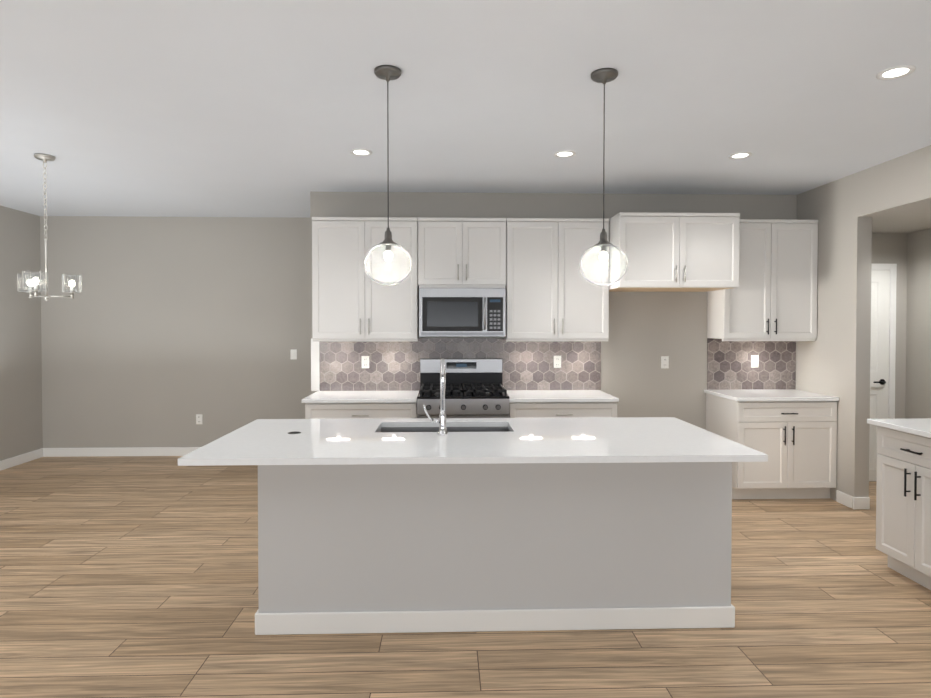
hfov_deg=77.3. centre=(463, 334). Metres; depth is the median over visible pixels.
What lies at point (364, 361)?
outlet
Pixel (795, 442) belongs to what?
base cabinet
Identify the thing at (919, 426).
countertop
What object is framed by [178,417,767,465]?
island countertop
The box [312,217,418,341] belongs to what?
upper cabinet
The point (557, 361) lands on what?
outlet
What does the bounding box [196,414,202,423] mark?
outlet
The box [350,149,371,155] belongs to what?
recessed light
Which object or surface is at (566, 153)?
recessed light
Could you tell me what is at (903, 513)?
base cabinet
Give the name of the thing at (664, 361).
outlet
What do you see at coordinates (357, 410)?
base cabinet
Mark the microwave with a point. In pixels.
(462, 310)
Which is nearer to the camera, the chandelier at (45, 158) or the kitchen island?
the kitchen island
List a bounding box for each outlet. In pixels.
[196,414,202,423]
[361,356,368,367]
[554,356,560,367]
[661,356,668,367]
[751,355,758,367]
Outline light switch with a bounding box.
[290,349,296,358]
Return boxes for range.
[417,358,508,417]
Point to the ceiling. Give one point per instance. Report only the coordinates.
(196, 108)
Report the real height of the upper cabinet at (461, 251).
0.592 m
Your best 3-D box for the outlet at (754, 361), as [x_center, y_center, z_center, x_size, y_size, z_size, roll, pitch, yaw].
[2.771,0.251,5.528,0.072,0.116,0.009,0,1,-2]
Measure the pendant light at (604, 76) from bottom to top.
1.044 m
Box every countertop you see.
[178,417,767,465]
[301,391,418,402]
[507,390,618,401]
[704,389,838,400]
[867,418,930,437]
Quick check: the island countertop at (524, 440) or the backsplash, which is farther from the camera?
the backsplash
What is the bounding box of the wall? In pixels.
[0,145,930,500]
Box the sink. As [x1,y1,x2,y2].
[379,427,510,431]
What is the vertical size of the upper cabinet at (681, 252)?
0.627 m
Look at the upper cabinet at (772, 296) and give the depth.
5.21 m
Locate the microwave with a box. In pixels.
[419,285,505,336]
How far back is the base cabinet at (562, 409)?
4.89 m
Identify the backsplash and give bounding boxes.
[311,338,795,390]
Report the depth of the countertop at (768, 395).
5.07 m
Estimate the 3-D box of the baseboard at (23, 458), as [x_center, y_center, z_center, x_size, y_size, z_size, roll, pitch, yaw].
[-4.674,1.409,2.517,0.017,0.100,8.270,0,1,-2]
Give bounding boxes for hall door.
[869,263,896,480]
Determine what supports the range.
on the floor
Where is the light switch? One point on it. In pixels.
(293, 353)
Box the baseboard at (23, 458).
[0,448,42,470]
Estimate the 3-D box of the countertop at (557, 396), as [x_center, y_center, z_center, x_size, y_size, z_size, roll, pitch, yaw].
[0.837,0.540,5.174,0.919,0.030,0.628,0,1,-2]
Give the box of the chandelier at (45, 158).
[17,153,81,300]
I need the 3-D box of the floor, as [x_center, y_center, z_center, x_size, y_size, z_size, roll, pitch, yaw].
[-0.178,1.485,2.750,9.620,0.060,8.670,0,1,-2]
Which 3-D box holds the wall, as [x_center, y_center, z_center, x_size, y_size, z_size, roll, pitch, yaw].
[-0.175,0.087,2.637,9.260,2.740,8.490,0,1,-2]
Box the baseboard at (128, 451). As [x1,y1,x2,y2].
[43,447,199,456]
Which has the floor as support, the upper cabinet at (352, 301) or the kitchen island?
the kitchen island
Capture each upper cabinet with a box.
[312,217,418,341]
[418,217,505,285]
[503,218,608,340]
[609,212,739,291]
[707,219,817,340]
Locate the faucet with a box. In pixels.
[423,358,447,434]
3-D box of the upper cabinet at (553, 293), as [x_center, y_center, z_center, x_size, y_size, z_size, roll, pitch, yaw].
[0.835,-0.489,5.290,0.911,1.088,0.362,0,1,-2]
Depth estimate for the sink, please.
3.50 m
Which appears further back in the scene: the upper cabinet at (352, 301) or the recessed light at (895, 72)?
the upper cabinet at (352, 301)
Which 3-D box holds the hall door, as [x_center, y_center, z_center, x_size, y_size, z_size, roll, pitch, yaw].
[3.716,0.363,5.539,0.840,2.090,0.066,0,1,-2]
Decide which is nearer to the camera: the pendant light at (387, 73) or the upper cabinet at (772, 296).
the pendant light at (387, 73)
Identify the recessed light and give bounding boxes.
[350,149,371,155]
[554,150,575,157]
[729,152,751,158]
[876,65,915,79]
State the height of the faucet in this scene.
0.401 m
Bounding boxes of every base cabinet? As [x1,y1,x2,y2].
[305,402,416,418]
[509,402,616,417]
[706,393,836,498]
[876,426,930,589]
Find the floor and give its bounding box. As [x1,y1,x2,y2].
[0,456,930,697]
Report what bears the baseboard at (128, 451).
attached to the wall
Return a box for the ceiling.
[0,0,930,217]
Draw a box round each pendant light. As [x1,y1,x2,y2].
[364,65,411,285]
[579,68,627,285]
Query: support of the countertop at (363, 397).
on the base cabinet at (357, 410)
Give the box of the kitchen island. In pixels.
[255,462,734,634]
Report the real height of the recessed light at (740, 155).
0.007 m

